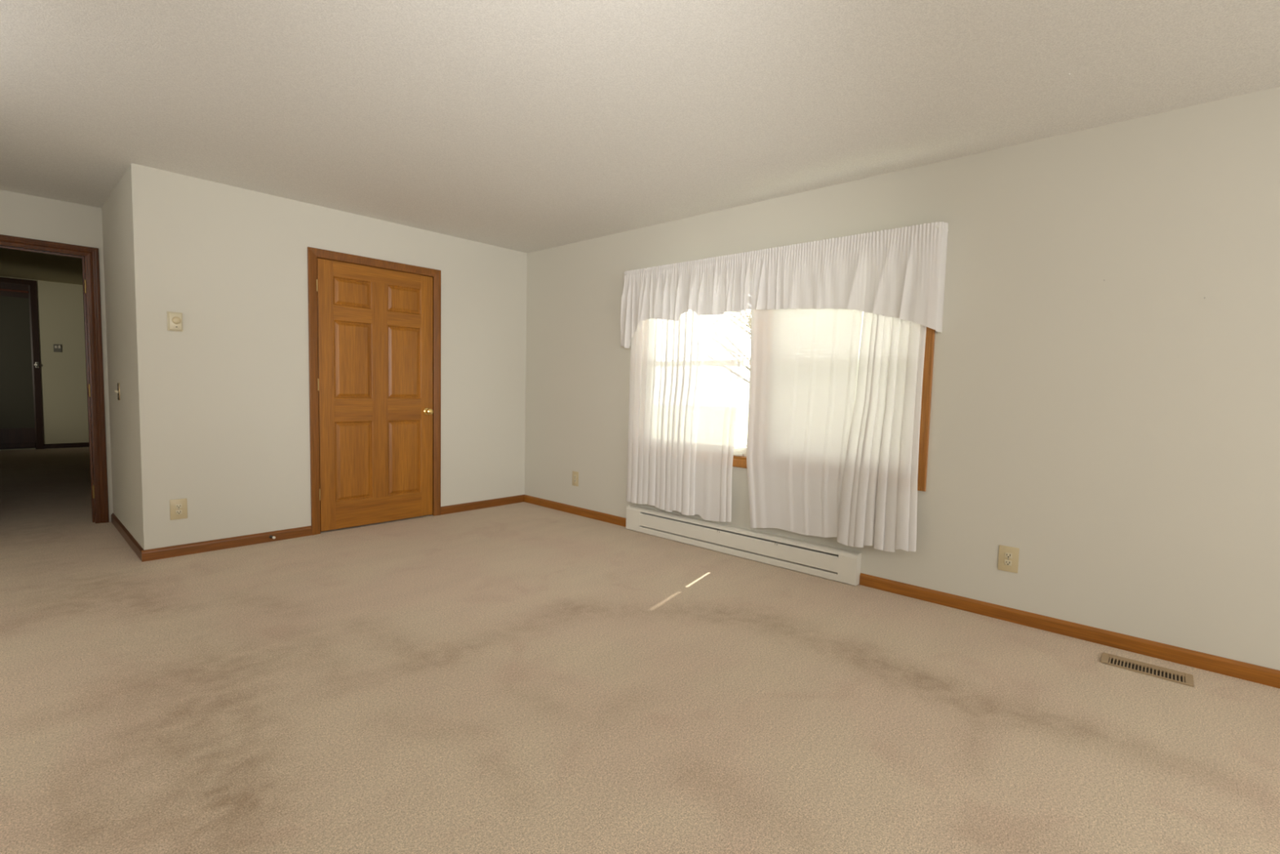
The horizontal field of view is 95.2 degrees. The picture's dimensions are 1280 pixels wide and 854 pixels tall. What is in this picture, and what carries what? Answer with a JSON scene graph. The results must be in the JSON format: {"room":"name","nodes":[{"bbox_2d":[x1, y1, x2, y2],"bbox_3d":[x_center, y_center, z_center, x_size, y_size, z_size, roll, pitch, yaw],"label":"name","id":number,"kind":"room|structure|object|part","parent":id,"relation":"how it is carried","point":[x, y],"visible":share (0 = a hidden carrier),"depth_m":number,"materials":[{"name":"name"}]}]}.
{"room":"empty bedroom","nodes":[
{"label":"empty bedroom","id":0,"kind":"room"},
{"bbox_2d":[0,248,82,284],"bbox_3d":[-6.676,-2.088,6.773,6.630,0.145,6.140,5,5,42],"label":"ceiling","id":1,"kind":"structure","parent":0,"point":[13,263],"depth_m":7.71,"materials":[{"name":"paint"}]},
{"bbox_2d":[0,275,88,450],"bbox_3d":[-9.374,-0.958,8.738,0.150,2.600,5.060,5,5,42],"label":"wall","id":2,"kind":"structure","parent":0,"point":[60,311],"depth_m":9.07,"materials":[{"name":"paint"}]},
{"bbox_2d":[0,276,44,448],"bbox_3d":[-9.470,-0.911,8.459,0.088,2.540,1.095,5,5,42],"label":"door","id":3,"kind":"structure","parent":2,"relation":"in","point":[21,425],"depth_m":8.72,"materials":[{"name":"brown wood"}]},
{"bbox_3d":[-9.448,-1.999,8.390,0.015,0.030,0.917,5,5,42],"label":"rail moulding","id":4,"kind":"part","parent":3,"relation":"part of","materials":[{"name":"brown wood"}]},
{"bbox_3d":[-9.493,-0.941,8.480,0.018,1.944,0.917,5,5,42],"label":"panel","id":5,"kind":"part","parent":3,"relation":"part of","materials":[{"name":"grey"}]},
{"bbox_3d":[-9.113,-0.938,8.829,0.058,0.090,0.056,5,5,42],"label":"knob","id":6,"kind":"part","parent":3,"relation":"part of","materials":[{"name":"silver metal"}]},
{"bbox_2d":[53,343,62,351],"bbox_3d":[-8.984,-1.216,9.009,0.032,0.120,0.090,5,5,42],"label":"thermostat","id":7,"kind":"object","parent":2,"relation":"attached to","point":[57,348],"visible":1,"depth_m":9.00,"materials":[{"name":"plastic"}]},
{"bbox_2d":[44,442,88,448],"bbox_3d":[-8.454,0.263,9.749,0.014,0.071,2.100,5,5,42],"label":"baseboard","id":8,"kind":"structure","parent":2,"relation":"attached to","point":[76,444],"depth_m":9.15,"materials":[{"name":"brown wood"}]},
{"bbox_2d":[0,190,113,521],"bbox_3d":[-4.212,-0.598,4.599,0.120,2.700,6.140,5,5,42],"label":"wall","id":9,"kind":"structure","parent":0,"point":[21,215],"depth_m":4.34,"materials":[{"name":"paint"}]},
{"bbox_2d":[0,234,109,523],"bbox_3d":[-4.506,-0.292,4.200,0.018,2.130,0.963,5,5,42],"label":"trim","id":10,"kind":"structure","parent":9,"relation":"attached to","point":[91,253],"depth_m":4.51,"materials":[{"name":"brown wood"}]},
{"bbox_2d":[102,168,141,546],"bbox_3d":[-3.635,-0.424,4.170,1.330,2.440,0.120,5,5,42],"label":"wall","id":11,"kind":"structure","parent":0,"point":[116,210],"depth_m":4.05,"materials":[{"name":"paint"}]},
{"bbox_2d":[114,382,119,399],"bbox_3d":[-3.736,-0.253,4.171,0.076,0.123,0.027,5,5,42],"label":"light switch","id":12,"kind":"object","parent":11,"relation":"attached to","point":[118,384],"visible":1,"depth_m":4.16,"materials":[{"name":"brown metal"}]},
{"bbox_3d":[-3.729,-0.253,4.179,0.076,0.123,0.006,5,5,42],"label":"plate","id":13,"kind":"part","parent":12,"relation":"part of","materials":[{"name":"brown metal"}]},
{"bbox_2d":[111,512,144,561],"bbox_3d":[-3.659,0.764,4.157,1.436,0.071,0.014,5,5,42],"label":"baseboard","id":14,"kind":"structure","parent":11,"relation":"attached to","point":[135,545],"depth_m":4.08,"materials":[{"name":"brown wood"}]},
{"bbox_2d":[128,163,527,549],"bbox_3d":[-2.155,-0.426,4.721,0.120,2.440,2.925,5,5,42],"label":"wall","id":15,"kind":"structure","parent":0,"point":[223,400],"depth_m":4.07,"materials":[{"name":"paint"}]},
{"bbox_2d":[166,311,182,331],"bbox_3d":[-2.949,-0.669,3.706,0.035,0.120,0.078,5,5,42],"label":"wall thermostat","id":16,"kind":"object","parent":15,"relation":"attached to","point":[175,319],"visible":1,"depth_m":3.70,"materials":[{"name":"beige plastic"}]},
{"bbox_2d":[169,497,187,519],"bbox_3d":[-2.994,0.533,3.791,0.009,0.132,0.090,5,5,42],"label":"wall outlet","id":17,"kind":"object","parent":15,"relation":"attached to","point":[178,507],"visible":1,"depth_m":3.79,"materials":[{"name":"beige plastic"}]},
{"bbox_2d":[175,503,182,508],"bbox_3d":[-2.991,0.514,3.788,0.003,0.027,0.033,5,5,42],"label":"receptacle","id":18,"kind":"object","parent":17,"relation":"attached to","point":[177,505],"depth_m":3.79,"materials":[{"name":"beige plastic"}]},
{"bbox_2d":[175,509,182,514],"bbox_3d":[-2.992,0.552,3.790,0.003,0.027,0.033,5,5,42],"label":"receptacle","id":19,"kind":"object","parent":17,"relation":"attached to","point":[177,511],"depth_m":3.79,"materials":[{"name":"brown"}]},
{"bbox_2d":[141,525,311,561],"bbox_3d":[-2.799,0.794,4.027,0.014,0.071,0.979,5,5,42],"label":"baseboard","id":20,"kind":"structure","parent":15,"relation":"attached to","point":[156,553],"depth_m":3.97,"materials":[{"name":"brown wood"}]},
{"bbox_2d":[306,246,440,535],"bbox_3d":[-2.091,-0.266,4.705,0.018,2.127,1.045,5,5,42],"label":"trim","id":21,"kind":"structure","parent":15,"relation":"attached to","point":[313,253],"depth_m":4.40,"materials":[{"name":"brown wood"}]},
{"bbox_2d":[315,257,433,531],"bbox_3d":[-2.087,-0.239,4.699,0.101,2.046,0.934,5,5,42],"label":"door","id":22,"kind":"structure","parent":15,"relation":"in","point":[375,325],"depth_m":4.67,"materials":[{"name":"brown wood"}]},
{"bbox_3d":[-2.224,-1.034,4.514,0.026,0.218,0.288,5,5,42],"label":"panel","id":23,"kind":"part","parent":22,"relation":"part of","materials":[{"name":"brown wood"}]},
{"bbox_3d":[-2.237,-0.520,4.550,0.026,0.597,0.288,5,5,42],"label":"panel","id":24,"kind":"part","parent":22,"relation":"part of","materials":[{"name":"brown wood"}]},
{"bbox_3d":[-2.256,0.267,4.603,0.026,0.626,0.288,5,5,42],"label":"panel","id":25,"kind":"part","parent":22,"relation":"part of","materials":[{"name":"brown wood"}]},
{"bbox_3d":[-1.949,-1.048,4.817,0.026,0.218,0.289,5,5,42],"label":"panel","id":26,"kind":"part","parent":22,"relation":"part of","materials":[{"name":"brown wood"}]},
{"bbox_3d":[-1.961,-0.534,4.852,0.026,0.597,0.289,5,5,42],"label":"panel","id":27,"kind":"part","parent":22,"relation":"part of","materials":[{"name":"brown wood"}]},
{"bbox_3d":[-1.981,0.253,4.906,0.026,0.626,0.289,5,5,42],"label":"panel","id":28,"kind":"part","parent":22,"relation":"part of","materials":[{"name":"brown wood"}]},
{"bbox_3d":[-1.806,-0.132,4.994,0.066,0.062,0.062,5,5,42],"label":"knob","id":29,"kind":"part","parent":22,"relation":"part of","materials":[{"name":"gold metal"}]},
{"bbox_2d":[440,494,524,515],"bbox_3d":[-1.458,0.726,5.501,0.014,0.071,0.913,5,5,42],"label":"baseboard","id":30,"kind":"structure","parent":15,"relation":"attached to","point":[446,509],"depth_m":5.46,"materials":[{"name":"brown wood"}]},
{"bbox_2d":[0,446,1279,853],"bbox_3d":[-3.351,0.886,3.885,16.000,0.120,6.140,5,5,42],"label":"floor","id":31,"kind":"structure","parent":0,"point":[522,677],"depth_m":2.13,"materials":[{"name":"beige carpet"}]},
{"bbox_2d":[1100,652,1194,686],"bbox_3d":[2.198,1.050,2.538,0.302,0.007,0.125,5,5,42],"label":"floor vent","id":32,"kind":"object","parent":31,"relation":"in","point":[1172,675],"visible":1,"depth_m":2.53,"materials":[{"name":"beige metal"}]},
{"bbox_2d":[0,0,1279,253],"bbox_3d":[-0.799,-1.466,1.454,9.270,0.153,6.140,5,5,42],"label":"ceiling","id":33,"kind":"structure","parent":0,"point":[522,126],"depth_m":2.51,"materials":[{"name":"white paint"}]},
{"bbox_2d":[524,86,1279,670],"bbox_3d":[1.231,-0.274,3.720,9.150,2.440,0.140,5,5,42],"label":"wall","id":34,"kind":"structure","parent":0,"point":[1120,433],"depth_m":2.83,"materials":[{"name":"paint"}]},
{"bbox_2d":[524,494,626,526],"bbox_3d":[-0.614,0.757,5.342,1.452,0.071,0.014,5,5,42],"label":"baseboard","id":35,"kind":"structure","parent":34,"relation":"attached to","point":[603,517],"depth_m":5.29,"materials":[{"name":"brown wood"}]},
{"bbox_2d":[572,471,578,486],"bbox_3d":[-0.589,0.470,5.309,0.082,0.132,0.009,5,5,42],"label":"wall outlet","id":36,"kind":"object","parent":34,"relation":"attached to","point":[575,474],"visible":1,"depth_m":5.30,"materials":[{"name":"beige plastic"}]},
{"bbox_2d":[733,455,746,459],"bbox_3d":[0.838,-0.437,4.067,2.163,1.338,0.144,5,5,42],"label":"trim","id":37,"kind":"structure","parent":34,"relation":"attached to","point":[734,456],"depth_m":4.13,"materials":[{"name":"brown wood"}]},
{"bbox_2d":[733,359,750,456],"bbox_3d":[0.456,-0.474,4.456,1.047,1.311,0.078,5,5,42],"label":"window","id":38,"kind":"structure","parent":34,"relation":"in","point":[744,451],"depth_m":4.19,"materials":[{"name":"white plastic"}]},
{"bbox_2d":[733,311,748,456],"bbox_3d":[0.386,-0.475,4.424,0.970,1.307,0.043,5,5,42],"label":"window blind","id":39,"kind":"object","parent":38,"relation":"attached to","point":[734,454],"visible":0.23,"depth_m":4.14,"materials":[{"name":"white plastic"}]},
{"bbox_3d":[0.375,0.169,4.474,0.970,0.016,0.024,5,5,42],"label":"rail","id":40,"kind":"part","parent":39,"relation":"part of","materials":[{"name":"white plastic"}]},
{"bbox_2d":[626,504,861,586],"bbox_3d":[0.617,0.802,4.187,1.918,0.192,0.070,5,5,42],"label":"baseboard heater","id":41,"kind":"object","parent":34,"relation":"attached to","point":[837,564],"visible":1,"depth_m":4.01,"materials":[{"name":"white metal"}]},
{"bbox_3d":[0.612,0.797,4.155,1.653,0.101,0.009,5,5,42],"label":"panel","id":42,"kind":"part","parent":41,"relation":"part of","materials":[{"name":"white metal"}]},
{"bbox_2d":[640,507,842,573],"bbox_3d":[0.632,0.802,4.177,1.653,0.189,0.064,5,5,42],"label":"panel","id":43,"kind":"object","parent":41,"relation":"attached to","point":[798,555],"depth_m":4.05,"materials":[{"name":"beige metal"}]},
{"bbox_2d":[732,326,935,491],"bbox_3d":[0.787,-0.434,4.011,2.277,1.452,0.018,5,5,42],"label":"trim","id":44,"kind":"structure","parent":34,"relation":"attached to","point":[930,333],"depth_m":3.28,"materials":[{"name":"brown wood"}]},
{"bbox_2d":[854,311,863,400],"bbox_3d":[1.237,-0.401,3.653,0.974,1.307,0.043,5,5,42],"label":"window blind","id":45,"kind":"object","parent":34,"relation":"attached to","point":[862,312],"visible":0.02,"depth_m":3.56,"materials":[{"name":"white fabric"}]},
{"bbox_2d":[997,544,1019,573],"bbox_3d":[1.917,0.687,3.040,0.090,0.132,0.009,5,5,42],"label":"wall outlet","id":46,"kind":"object","parent":34,"relation":"attached to","point":[1008,556],"visible":1,"depth_m":3.04,"materials":[{"name":"beige plastic"}]},
{"bbox_2d":[1004,559,1012,565],"bbox_3d":[1.915,0.706,3.039,0.033,0.027,0.003,5,5,42],"label":"receptacle","id":47,"kind":"object","parent":46,"relation":"attached to","point":[1006,562],"depth_m":3.04,"materials":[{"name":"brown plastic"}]},
{"bbox_2d":[1004,551,1012,558],"bbox_3d":[1.916,0.667,3.036,0.033,0.027,0.003,5,5,42],"label":"receptacle","id":48,"kind":"object","parent":46,"relation":"attached to","point":[1007,554],"depth_m":3.04,"materials":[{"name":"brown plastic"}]},
{"bbox_2d":[859,573,1279,688],"bbox_3d":[2.888,1.061,2.171,4.172,0.071,0.014,5,5,42],"label":"baseboard","id":49,"kind":"structure","parent":34,"relation":"attached to","point":[1212,663],"depth_m":2.81,"materials":[{"name":"brown wood"}]},
{"bbox_3d":[0.781,-1.117,3.941,2.288,0.011,0.079,5,5,42],"label":"curtain rod","id":50,"kind":"object","parent":34,"relation":"attached to","visible":0},
{"bbox_2d":[626,309,746,521],"bbox_3d":[0.301,-0.253,4.346,1.084,1.833,0.031,5,5,42],"label":"sheer curtain","id":51,"kind":"object","parent":50,"relation":"hanging from","point":[686,378],"visible":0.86,"depth_m":4.31,"materials":[{"name":"white fabric"}]},
{"bbox_2d":[746,308,862,537],"bbox_3d":[1.016,-0.198,3.720,0.758,1.822,0.009,5,5,42],"label":"sheer curtain","id":52,"kind":"object","parent":50,"relation":"hanging from","point":[804,362],"visible":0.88,"depth_m":3.72,"materials":[{"name":"white fabric"}]},
{"bbox_2d":[836,311,926,551],"bbox_3d":[1.391,-0.173,3.356,0.454,1.803,0.029,5,5,42],"label":"sheer curtain","id":53,"kind":"object","parent":50,"relation":"hanging from","point":[878,501],"visible":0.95,"depth_m":3.35,"materials":[{"name":"white fabric"}]},
{"bbox_3d":[0.770,-1.144,3.926,2.356,0.011,0.115,5,5,42],"label":"curtain rod","id":54,"kind":"object","parent":34,"relation":"attached to","visible":0},
{"bbox_2d":[620,222,948,348],"bbox_3d":[0.746,-0.863,3.938,2.394,0.615,0.150,5,5,42],"label":"window valance","id":55,"kind":"object","parent":54,"relation":"hanging from","point":[900,273],"visible":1,"depth_m":3.58,"materials":[{"name":"white fabric"}]},
{"label":"outside","id":56,"kind":"structure","parent":0,"visible":0},
{"bbox_2d":[733,406,748,447],"bbox_3d":[12.329,0.535,20.715,60.000,0.250,39.860,5,5,42],"label":"ground","id":57,"kind":"structure","parent":56,"point":[744,428],"depth_m":23.42,"materials":[{"name":"white"}]},
{"bbox_2d":[742,309,751,447],"bbox_3d":[2.792,-1.954,13.286,4.779,5.269,4.388,1,4,-9],"label":"tree","id":58,"kind":"object","parent":57,"relation":"on","point":[748,321],"visible":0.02,"depth_m":13.40,"materials":[{"name":"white plant"}]}
]}

